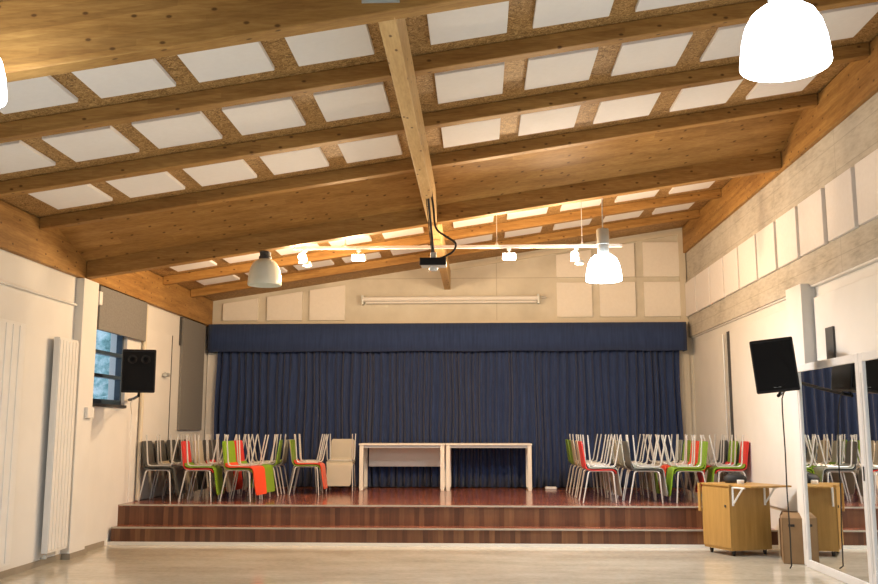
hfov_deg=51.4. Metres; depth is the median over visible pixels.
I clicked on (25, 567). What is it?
baseboard
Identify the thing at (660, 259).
acoustic panel
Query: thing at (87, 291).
column
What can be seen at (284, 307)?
acoustic panel
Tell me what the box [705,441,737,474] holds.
chair
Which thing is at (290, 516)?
stage base
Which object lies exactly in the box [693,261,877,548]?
wall
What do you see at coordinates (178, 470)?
chair
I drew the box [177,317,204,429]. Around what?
acoustic panel
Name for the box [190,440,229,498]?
chair
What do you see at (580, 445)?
chair
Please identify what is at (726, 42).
acoustic panel
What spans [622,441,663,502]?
chair
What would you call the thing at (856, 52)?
rafter
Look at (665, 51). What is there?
acoustic panel
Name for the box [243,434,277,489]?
chair
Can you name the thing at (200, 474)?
chair
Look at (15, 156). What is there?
acoustic panel
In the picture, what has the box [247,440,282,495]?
chair
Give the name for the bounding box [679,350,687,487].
trim
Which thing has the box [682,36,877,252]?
beam
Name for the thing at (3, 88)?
pendant lamp
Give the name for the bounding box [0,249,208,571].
wall
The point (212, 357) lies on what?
trim
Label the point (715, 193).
rafter
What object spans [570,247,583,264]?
spotlight
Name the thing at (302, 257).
spotlight
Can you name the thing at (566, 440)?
chair
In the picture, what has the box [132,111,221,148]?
acoustic panel
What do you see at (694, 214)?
rafter
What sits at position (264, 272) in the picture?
pendant lamp
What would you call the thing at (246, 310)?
acoustic panel
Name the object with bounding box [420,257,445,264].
projector
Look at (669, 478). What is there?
chair
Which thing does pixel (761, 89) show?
acoustic panel
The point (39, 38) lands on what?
roof beam
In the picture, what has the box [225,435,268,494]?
chair
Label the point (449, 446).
folding table
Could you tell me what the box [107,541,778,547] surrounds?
trim
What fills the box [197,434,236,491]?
chair
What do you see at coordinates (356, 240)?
acoustic panel
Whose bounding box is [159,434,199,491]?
chair
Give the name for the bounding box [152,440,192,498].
chair
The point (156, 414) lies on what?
door
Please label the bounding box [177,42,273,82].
acoustic panel
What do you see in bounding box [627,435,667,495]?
chair
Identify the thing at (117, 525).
step
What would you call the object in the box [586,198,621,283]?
pendant lamp
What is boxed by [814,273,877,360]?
wall panel
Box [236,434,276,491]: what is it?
chair
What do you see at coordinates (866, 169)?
acoustic panel
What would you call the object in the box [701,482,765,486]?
countertop
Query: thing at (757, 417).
wall panel
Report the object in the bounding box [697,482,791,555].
base cabinet
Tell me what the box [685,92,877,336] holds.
wall
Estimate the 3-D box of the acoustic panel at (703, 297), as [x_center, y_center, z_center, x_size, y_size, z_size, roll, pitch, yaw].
[4.587,-0.040,15.826,0.047,0.640,0.900,0,-8,2]
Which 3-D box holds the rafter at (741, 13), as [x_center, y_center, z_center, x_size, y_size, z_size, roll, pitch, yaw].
[-0.275,-1.902,7.742,8.930,1.490,0.120,0,-8,2]
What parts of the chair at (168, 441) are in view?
leg, backrest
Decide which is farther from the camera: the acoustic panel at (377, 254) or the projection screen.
the projection screen
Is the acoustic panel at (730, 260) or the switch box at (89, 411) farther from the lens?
the acoustic panel at (730, 260)
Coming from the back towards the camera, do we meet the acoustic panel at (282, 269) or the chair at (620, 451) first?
the acoustic panel at (282, 269)
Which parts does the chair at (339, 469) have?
backrest, seat, leg, leg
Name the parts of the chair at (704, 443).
leg, seat, backrest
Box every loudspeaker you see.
[121,349,156,400]
[749,336,799,396]
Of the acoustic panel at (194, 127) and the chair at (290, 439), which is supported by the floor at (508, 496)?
the chair at (290, 439)
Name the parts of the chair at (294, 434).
leg, leg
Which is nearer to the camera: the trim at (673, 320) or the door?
the door
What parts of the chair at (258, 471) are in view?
leg, leg, seat, seat frame, leg, backrest, leg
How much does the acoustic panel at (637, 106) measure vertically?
0.130 m
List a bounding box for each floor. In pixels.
[0,545,846,583]
[118,486,701,508]
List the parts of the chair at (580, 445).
leg, backrest, leg, seat frame, seat, leg, leg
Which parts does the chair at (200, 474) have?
backrest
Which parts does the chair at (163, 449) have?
leg, backrest, leg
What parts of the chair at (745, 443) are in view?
seat, backrest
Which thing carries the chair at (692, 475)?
on the chair at (725, 445)
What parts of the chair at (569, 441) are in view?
backrest, leg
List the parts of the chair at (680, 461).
leg, leg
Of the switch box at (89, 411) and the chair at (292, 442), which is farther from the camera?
the chair at (292, 442)
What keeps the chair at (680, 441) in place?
on the floor at (508, 496)
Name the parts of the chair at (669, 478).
leg, backrest, leg, seat frame, seat, leg, leg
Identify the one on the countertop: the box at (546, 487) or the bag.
the bag
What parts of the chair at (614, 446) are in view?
backrest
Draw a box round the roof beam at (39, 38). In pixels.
[0,0,511,82]
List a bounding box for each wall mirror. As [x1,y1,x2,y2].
[797,353,872,583]
[858,349,877,583]
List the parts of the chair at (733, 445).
backrest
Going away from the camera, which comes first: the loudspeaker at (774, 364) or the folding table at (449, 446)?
the loudspeaker at (774, 364)
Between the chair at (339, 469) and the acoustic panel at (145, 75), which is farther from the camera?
the chair at (339, 469)
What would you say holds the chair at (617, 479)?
on the chair at (580, 445)
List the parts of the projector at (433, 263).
drop rod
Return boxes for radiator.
[0,318,25,566]
[39,337,78,559]
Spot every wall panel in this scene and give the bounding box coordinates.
[699,335,727,481]
[729,309,797,510]
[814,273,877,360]
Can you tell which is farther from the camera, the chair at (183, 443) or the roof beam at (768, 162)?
the chair at (183, 443)
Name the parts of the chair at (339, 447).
backrest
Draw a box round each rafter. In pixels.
[0,0,877,142]
[0,42,869,197]
[40,94,817,230]
[163,188,720,285]
[190,210,699,297]
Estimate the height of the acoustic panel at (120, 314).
0.590 m
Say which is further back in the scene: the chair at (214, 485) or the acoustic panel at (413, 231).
the chair at (214, 485)
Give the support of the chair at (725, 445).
on the floor at (508, 496)
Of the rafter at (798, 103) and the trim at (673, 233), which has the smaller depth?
the rafter at (798, 103)
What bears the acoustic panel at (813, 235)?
attached to the wall at (855, 137)
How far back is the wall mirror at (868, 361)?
8.89 m
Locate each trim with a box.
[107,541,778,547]
[111,527,777,531]
[119,504,697,507]
[205,353,217,486]
[212,319,688,323]
[450,230,681,270]
[677,232,694,487]
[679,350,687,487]
[690,257,877,337]
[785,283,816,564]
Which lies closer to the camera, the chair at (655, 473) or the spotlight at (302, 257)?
the spotlight at (302, 257)
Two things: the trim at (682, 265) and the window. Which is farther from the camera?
the trim at (682, 265)
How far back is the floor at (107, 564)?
10.64 m
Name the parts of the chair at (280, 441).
leg, leg, backrest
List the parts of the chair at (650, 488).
leg, backrest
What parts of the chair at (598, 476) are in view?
leg, backrest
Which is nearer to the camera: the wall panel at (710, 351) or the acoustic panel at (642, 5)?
the acoustic panel at (642, 5)
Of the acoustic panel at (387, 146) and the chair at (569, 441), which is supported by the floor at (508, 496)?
the chair at (569, 441)
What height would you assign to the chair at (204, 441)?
0.884 m
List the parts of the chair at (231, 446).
leg, backrest, leg, seat, leg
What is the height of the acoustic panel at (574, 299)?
0.660 m
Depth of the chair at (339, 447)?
16.20 m
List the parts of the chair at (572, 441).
leg, backrest, leg, leg, leg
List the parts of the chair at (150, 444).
leg, backrest, leg, seat, leg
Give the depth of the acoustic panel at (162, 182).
9.88 m
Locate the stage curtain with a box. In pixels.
[214,350,684,487]
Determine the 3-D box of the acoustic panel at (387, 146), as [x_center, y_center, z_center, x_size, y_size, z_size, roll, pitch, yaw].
[-0.733,-1.554,9.855,0.620,0.130,0.700,0,-8,2]
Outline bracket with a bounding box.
[362,0,399,2]
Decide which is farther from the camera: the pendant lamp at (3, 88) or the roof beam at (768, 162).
the roof beam at (768, 162)
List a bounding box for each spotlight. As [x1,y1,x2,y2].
[298,249,311,266]
[351,249,365,260]
[502,248,515,259]
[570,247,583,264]
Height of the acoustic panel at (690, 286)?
0.640 m
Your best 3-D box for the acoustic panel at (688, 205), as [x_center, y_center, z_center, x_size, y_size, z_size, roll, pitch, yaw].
[3.930,-1.433,15.242,0.620,0.130,0.680,0,-8,2]
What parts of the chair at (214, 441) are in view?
backrest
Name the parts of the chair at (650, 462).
leg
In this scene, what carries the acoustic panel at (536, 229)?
attached to the ceiling
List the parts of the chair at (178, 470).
leg, leg, seat, seat frame, leg, backrest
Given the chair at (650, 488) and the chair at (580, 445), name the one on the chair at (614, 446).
the chair at (650, 488)
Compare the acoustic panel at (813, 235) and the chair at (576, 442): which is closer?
the acoustic panel at (813, 235)
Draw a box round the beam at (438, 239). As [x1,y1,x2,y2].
[429,224,450,289]
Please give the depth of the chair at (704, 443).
13.34 m
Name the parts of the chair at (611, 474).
seat frame, leg, backrest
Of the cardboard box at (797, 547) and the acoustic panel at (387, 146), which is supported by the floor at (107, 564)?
the cardboard box at (797, 547)
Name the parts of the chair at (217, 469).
leg, leg, seat, seat frame, leg, backrest, leg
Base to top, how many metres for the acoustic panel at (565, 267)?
0.527 m
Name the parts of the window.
pane, sill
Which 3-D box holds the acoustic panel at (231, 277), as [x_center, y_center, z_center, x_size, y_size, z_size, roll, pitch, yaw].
[-3.753,-0.231,15.396,0.620,0.130,0.680,0,-8,2]
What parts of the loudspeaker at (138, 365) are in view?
wall arm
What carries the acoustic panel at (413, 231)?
attached to the ceiling
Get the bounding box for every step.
[110,529,777,544]
[114,525,774,530]
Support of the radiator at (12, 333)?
attached to the wall at (45, 318)
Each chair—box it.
[138,441,180,501]
[145,435,187,494]
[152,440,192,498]
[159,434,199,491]
[164,440,202,495]
[169,434,209,489]
[178,439,212,492]
[178,441,218,501]
[182,434,218,486]
[185,435,225,494]
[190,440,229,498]
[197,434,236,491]
[201,440,237,493]
[206,434,244,489]
[211,439,246,493]
[216,434,251,486]
[219,441,262,501]
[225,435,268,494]
[229,440,270,498]
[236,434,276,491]
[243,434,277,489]
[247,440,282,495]
[251,434,285,487]
[272,439,289,493]
[288,439,320,492]
[289,440,322,494]
[294,434,325,481]
[294,434,328,488]
[326,434,355,485]
[326,439,355,490]
[565,439,597,492]
[568,440,602,493]
[569,434,602,486]
[571,440,606,497]
[572,434,605,487]
[575,441,610,498]
[576,434,609,490]
[578,441,616,502]
[580,435,614,492]
[582,435,621,495]
[606,440,641,494]
[611,434,645,488]
[612,440,647,495]
[616,434,652,490]
[616,441,654,499]
[621,435,659,493]
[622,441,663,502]
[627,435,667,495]
[643,434,678,487]
[648,434,687,480]
[649,440,684,494]
[656,434,694,492]
[656,440,692,496]
[662,435,703,495]
[663,441,701,499]
[670,441,707,502]
[687,434,723,490]
[693,434,733,493]
[703,435,744,481]
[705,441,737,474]
[714,441,748,481]
[717,440,726,481]
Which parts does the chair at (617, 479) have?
leg, leg, seat, seat frame, leg, backrest, leg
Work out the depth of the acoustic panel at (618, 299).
17.19 m
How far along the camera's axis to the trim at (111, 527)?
12.47 m
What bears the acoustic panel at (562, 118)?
attached to the ceiling
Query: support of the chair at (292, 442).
on the floor at (508, 496)
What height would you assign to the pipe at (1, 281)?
0.030 m
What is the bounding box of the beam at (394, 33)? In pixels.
[378,18,436,221]
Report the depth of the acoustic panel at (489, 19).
7.14 m
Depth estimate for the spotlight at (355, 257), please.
12.71 m
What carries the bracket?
attached to the roof beam at (39, 38)
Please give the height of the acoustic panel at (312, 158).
0.130 m
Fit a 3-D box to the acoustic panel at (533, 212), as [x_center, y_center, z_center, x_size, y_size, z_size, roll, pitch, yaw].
[1.352,-1.244,13.909,0.620,0.130,0.700,0,-8,2]
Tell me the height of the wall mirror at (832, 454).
2.340 m
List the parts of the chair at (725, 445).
backrest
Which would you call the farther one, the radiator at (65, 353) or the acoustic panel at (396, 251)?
the acoustic panel at (396, 251)
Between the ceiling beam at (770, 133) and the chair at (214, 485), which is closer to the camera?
the ceiling beam at (770, 133)
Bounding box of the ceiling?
[0,0,877,300]
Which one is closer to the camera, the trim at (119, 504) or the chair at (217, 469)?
the trim at (119, 504)
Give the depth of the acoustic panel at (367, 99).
8.40 m
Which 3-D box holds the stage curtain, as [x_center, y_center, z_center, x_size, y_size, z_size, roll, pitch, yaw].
[0.128,2.262,16.855,8.623,2.620,0.204,0,-8,2]
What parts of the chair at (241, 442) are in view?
leg, backrest, leg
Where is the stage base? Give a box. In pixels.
[117,507,702,526]
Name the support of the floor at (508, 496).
on the stage base
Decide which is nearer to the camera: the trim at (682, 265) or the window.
the window
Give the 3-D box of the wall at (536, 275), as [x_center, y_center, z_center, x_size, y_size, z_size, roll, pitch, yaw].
[0.192,1.360,17.321,9.780,5.600,0.250,0,-8,2]
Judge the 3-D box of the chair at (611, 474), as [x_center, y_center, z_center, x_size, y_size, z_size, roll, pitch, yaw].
[2.442,2.641,14.049,0.510,0.884,0.468,-1,-8,4]
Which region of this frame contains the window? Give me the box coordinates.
[92,330,126,407]
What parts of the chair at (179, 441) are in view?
backrest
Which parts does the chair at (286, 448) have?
leg, backrest, leg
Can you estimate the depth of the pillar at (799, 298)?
10.91 m
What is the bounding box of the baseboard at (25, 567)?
[0,541,103,578]
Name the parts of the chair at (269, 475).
leg, leg, leg, backrest, leg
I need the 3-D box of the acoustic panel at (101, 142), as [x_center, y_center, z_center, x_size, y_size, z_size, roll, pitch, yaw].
[-3.231,-1.379,8.516,0.620,0.130,0.710,0,-8,2]
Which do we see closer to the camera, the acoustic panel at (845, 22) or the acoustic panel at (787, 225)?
the acoustic panel at (845, 22)
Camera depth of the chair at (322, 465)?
14.92 m
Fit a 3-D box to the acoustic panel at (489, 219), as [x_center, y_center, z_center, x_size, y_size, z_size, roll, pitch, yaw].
[0.523,-1.115,13.925,0.620,0.130,0.700,0,-8,2]
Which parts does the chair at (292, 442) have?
leg, backrest, leg, seat, leg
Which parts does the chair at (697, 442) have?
leg, backrest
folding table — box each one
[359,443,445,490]
[445,443,531,490]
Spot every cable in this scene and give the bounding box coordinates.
[127,399,132,501]
[431,194,456,256]
[781,392,791,568]
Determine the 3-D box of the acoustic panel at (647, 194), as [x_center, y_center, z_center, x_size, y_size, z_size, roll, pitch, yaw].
[3.030,-1.507,13.875,0.620,0.130,0.700,0,-8,2]
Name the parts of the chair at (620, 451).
backrest, leg, leg, leg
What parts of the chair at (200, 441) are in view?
leg, backrest, leg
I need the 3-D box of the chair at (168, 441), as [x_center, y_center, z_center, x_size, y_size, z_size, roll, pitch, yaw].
[-4.153,2.864,14.913,0.510,0.884,0.468,0,-8,3]
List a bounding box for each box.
[84,407,93,417]
[98,291,102,304]
[545,486,556,488]
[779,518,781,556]
[780,511,804,564]
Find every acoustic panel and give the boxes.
[0,76,77,113]
[0,140,55,173]
[29,184,112,208]
[42,126,138,161]
[72,59,175,97]
[97,286,147,340]
[106,171,184,197]
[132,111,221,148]
[170,260,216,271]
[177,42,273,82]
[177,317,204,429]
[183,159,256,186]
[197,275,239,284]
[222,97,305,134]
[222,298,258,320]
[223,253,259,262]
[245,267,286,274]
[260,147,328,174]
[266,291,302,320]
[276,244,318,254]
[285,24,373,65]
[293,260,333,269]
[309,285,344,320]
[313,82,389,121]
[329,235,371,245]
[338,134,401,162]
[342,252,380,262]
[382,227,423,238]
[390,244,428,255]
[427,1,508,44]
[435,62,503,103]
[441,118,500,147]
[453,216,493,227]
[455,234,491,244]
[504,226,541,237]
[507,207,547,219]
[518,105,580,135]
[524,47,597,89]
[533,0,613,28]
[553,219,591,229]
[556,250,590,277]
[556,282,592,316]
[560,199,602,210]
[593,92,660,123]
[599,282,635,316]
[603,210,643,221]
[609,243,634,276]
[611,32,692,75]
[615,190,658,202]
[635,0,706,11]
[642,242,678,276]
[643,282,680,316]
[652,202,694,214]
[669,181,714,193]
[670,79,742,111]
[685,276,698,316]
[696,267,711,310]
[700,23,747,61]
[709,257,725,303]
[723,247,740,295]
[738,235,759,287]
[746,73,817,99]
[756,222,778,278]
[776,206,800,267]
[798,188,827,255]
[818,2,877,40]
[825,167,858,240]
[854,149,877,224]
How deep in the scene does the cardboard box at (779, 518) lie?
11.48 m
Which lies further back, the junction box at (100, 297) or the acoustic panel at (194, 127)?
the junction box at (100, 297)
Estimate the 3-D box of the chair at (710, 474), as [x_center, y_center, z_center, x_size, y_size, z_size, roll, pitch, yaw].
[4.218,2.558,13.496,0.510,0.884,0.468,-1,-8,5]
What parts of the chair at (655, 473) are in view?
leg, leg, backrest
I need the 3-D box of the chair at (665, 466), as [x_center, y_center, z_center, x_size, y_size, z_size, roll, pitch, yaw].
[3.642,2.641,14.049,0.510,0.884,0.468,0,-8,3]
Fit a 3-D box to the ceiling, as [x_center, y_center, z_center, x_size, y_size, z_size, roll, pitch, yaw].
[-0.286,-2.255,6.571,9.780,1.684,22.700,0,-8,2]
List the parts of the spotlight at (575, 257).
bulb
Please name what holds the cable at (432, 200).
hanging from the beam at (394, 33)
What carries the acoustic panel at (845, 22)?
attached to the ceiling
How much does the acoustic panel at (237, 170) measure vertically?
0.130 m
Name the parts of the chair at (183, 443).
leg, backrest, leg, seat, leg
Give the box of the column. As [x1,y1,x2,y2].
[60,278,98,553]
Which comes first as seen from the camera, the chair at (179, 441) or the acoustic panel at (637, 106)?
the acoustic panel at (637, 106)
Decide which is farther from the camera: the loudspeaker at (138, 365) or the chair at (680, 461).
the chair at (680, 461)
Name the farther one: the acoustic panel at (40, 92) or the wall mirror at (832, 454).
the wall mirror at (832, 454)
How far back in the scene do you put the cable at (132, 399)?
13.29 m
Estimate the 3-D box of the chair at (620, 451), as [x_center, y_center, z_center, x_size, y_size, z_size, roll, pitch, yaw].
[3.016,2.733,14.035,0.510,0.884,0.468,0,-8,2]
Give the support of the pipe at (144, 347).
attached to the wall at (45, 318)
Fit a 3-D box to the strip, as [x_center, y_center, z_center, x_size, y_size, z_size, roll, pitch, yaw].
[4.621,1.913,14.370,0.023,2.600,0.200,0,-8,2]
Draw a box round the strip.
[726,331,734,440]
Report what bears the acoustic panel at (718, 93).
attached to the ceiling
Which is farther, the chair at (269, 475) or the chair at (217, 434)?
the chair at (217, 434)
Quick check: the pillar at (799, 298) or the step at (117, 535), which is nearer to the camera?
the pillar at (799, 298)
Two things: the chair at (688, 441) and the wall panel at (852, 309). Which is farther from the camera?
the chair at (688, 441)
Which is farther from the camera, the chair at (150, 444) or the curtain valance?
the curtain valance
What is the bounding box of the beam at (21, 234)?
[0,200,212,326]
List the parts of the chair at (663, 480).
leg, seat, seat frame, leg, backrest, leg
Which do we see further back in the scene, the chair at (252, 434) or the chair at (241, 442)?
the chair at (252, 434)
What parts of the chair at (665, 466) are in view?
leg, backrest, leg, seat frame, leg, leg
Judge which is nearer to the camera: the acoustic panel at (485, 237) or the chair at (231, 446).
the chair at (231, 446)
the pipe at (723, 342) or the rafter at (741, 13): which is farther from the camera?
the pipe at (723, 342)
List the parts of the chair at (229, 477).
leg, leg, backrest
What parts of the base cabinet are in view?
door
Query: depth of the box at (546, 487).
16.22 m
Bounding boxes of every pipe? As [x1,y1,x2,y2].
[0,280,77,305]
[135,306,147,499]
[722,334,730,473]
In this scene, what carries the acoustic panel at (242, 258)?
attached to the ceiling
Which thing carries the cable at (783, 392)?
hanging from the loudspeaker at (774, 364)
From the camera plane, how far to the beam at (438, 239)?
14.02 m
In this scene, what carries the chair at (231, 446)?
on the floor at (508, 496)
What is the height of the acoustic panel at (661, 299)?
0.660 m
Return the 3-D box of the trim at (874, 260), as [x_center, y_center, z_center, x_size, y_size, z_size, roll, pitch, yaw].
[4.242,-0.771,6.104,0.070,0.020,22.200,0,-8,2]
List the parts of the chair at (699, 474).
backrest, leg, leg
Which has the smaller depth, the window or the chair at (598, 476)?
the window
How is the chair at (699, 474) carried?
on the chair at (733, 445)
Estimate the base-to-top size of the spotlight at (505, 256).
0.165 m
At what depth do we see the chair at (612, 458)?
15.01 m
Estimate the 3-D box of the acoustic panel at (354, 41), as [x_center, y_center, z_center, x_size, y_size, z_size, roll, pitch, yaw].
[-0.852,-1.960,7.123,0.620,0.130,0.690,0,-8,2]
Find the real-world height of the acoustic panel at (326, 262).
0.130 m
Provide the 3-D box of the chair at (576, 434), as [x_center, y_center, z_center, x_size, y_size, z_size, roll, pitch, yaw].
[2.451,2.717,14.562,0.510,0.884,0.468,-1,-8,5]
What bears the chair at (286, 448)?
on the floor at (508, 496)
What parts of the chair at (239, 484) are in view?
leg, leg, backrest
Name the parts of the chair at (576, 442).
backrest, leg, leg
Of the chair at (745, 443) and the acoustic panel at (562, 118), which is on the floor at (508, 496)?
the chair at (745, 443)
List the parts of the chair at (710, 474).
leg, backrest, leg, seat frame, seat, leg, leg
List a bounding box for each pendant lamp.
[0,59,6,107]
[247,251,281,287]
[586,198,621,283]
[739,0,832,81]
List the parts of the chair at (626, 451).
leg, backrest, leg, seat, leg, leg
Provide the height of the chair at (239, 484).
0.884 m
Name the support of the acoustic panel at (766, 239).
attached to the wall at (855, 137)
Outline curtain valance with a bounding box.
[208,322,686,352]
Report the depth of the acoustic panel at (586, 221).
15.36 m
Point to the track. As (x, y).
(581, 245)
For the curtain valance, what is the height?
0.526 m
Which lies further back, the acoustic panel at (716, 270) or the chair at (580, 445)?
the acoustic panel at (716, 270)
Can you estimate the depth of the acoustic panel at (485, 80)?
8.38 m
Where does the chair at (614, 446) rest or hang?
on the floor at (508, 496)
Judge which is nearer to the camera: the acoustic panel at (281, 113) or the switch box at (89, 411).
the acoustic panel at (281, 113)
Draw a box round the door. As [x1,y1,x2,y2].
[135,328,172,500]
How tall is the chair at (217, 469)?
0.884 m
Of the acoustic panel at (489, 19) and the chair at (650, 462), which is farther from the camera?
the chair at (650, 462)
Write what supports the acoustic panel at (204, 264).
attached to the ceiling
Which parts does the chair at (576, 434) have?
leg, leg, backrest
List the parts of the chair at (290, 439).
leg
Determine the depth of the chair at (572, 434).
15.20 m
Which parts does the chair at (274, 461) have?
backrest, leg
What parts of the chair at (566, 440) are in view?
backrest, leg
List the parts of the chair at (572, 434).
leg, backrest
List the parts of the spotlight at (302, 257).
bulb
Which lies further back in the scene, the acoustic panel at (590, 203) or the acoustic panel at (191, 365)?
the acoustic panel at (191, 365)
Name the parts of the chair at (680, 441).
backrest, leg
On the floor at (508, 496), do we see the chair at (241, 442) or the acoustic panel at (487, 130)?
the chair at (241, 442)
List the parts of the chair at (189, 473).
leg, leg, backrest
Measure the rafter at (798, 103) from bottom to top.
1.490 m
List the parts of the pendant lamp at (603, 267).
suspension rod, lamp shade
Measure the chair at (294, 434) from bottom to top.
0.884 m
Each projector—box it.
[420,199,446,271]
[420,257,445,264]
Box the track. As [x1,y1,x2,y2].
[293,207,621,249]
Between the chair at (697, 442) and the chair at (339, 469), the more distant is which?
the chair at (339, 469)
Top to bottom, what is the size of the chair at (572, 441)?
0.884 m
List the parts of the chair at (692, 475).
backrest, leg, leg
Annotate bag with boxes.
[724,472,746,482]
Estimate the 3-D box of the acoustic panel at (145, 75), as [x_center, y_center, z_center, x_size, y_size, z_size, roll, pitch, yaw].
[-2.480,-1.705,7.156,0.620,0.130,0.690,0,-8,2]
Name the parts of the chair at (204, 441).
backrest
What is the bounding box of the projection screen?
[361,294,546,304]
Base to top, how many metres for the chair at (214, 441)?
0.884 m
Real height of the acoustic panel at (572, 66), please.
0.130 m
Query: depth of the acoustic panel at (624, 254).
17.30 m
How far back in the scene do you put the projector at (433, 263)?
10.35 m
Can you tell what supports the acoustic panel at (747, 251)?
attached to the wall at (855, 137)
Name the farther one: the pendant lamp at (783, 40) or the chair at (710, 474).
the chair at (710, 474)
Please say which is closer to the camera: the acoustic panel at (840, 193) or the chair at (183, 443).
the acoustic panel at (840, 193)
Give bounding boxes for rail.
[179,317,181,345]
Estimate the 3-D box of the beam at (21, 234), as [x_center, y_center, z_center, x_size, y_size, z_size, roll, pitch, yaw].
[-4.834,-1.204,6.525,0.077,0.490,22.110,0,-8,2]
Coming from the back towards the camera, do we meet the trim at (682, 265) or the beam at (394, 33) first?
the trim at (682, 265)
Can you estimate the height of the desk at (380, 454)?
0.810 m
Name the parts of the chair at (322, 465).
leg, leg, seat, seat frame, leg, backrest, leg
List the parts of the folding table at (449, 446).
leg, leg, apron rail, leg, leg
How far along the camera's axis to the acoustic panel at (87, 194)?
9.90 m
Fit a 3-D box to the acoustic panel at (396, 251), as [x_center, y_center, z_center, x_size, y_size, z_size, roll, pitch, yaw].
[-0.496,-0.740,15.330,0.620,0.130,0.680,0,-8,2]
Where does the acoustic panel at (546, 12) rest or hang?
attached to the ceiling
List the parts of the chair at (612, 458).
backrest, leg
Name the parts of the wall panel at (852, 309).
wall slot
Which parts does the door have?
handle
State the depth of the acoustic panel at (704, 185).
13.99 m
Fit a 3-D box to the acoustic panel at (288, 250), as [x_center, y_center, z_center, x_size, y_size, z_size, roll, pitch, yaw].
[-2.185,-0.691,13.979,0.620,0.130,0.700,0,-8,2]
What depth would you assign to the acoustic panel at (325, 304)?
17.41 m
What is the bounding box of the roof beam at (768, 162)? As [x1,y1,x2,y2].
[86,151,781,278]
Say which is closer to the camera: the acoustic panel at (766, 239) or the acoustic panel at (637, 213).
the acoustic panel at (766, 239)
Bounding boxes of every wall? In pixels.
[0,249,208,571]
[208,228,696,487]
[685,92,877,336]
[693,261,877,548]
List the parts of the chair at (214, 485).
leg, backrest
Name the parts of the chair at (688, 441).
leg, backrest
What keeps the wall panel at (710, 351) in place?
attached to the wall at (871, 269)
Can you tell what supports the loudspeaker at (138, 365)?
attached to the wall at (45, 318)
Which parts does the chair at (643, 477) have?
leg, leg, backrest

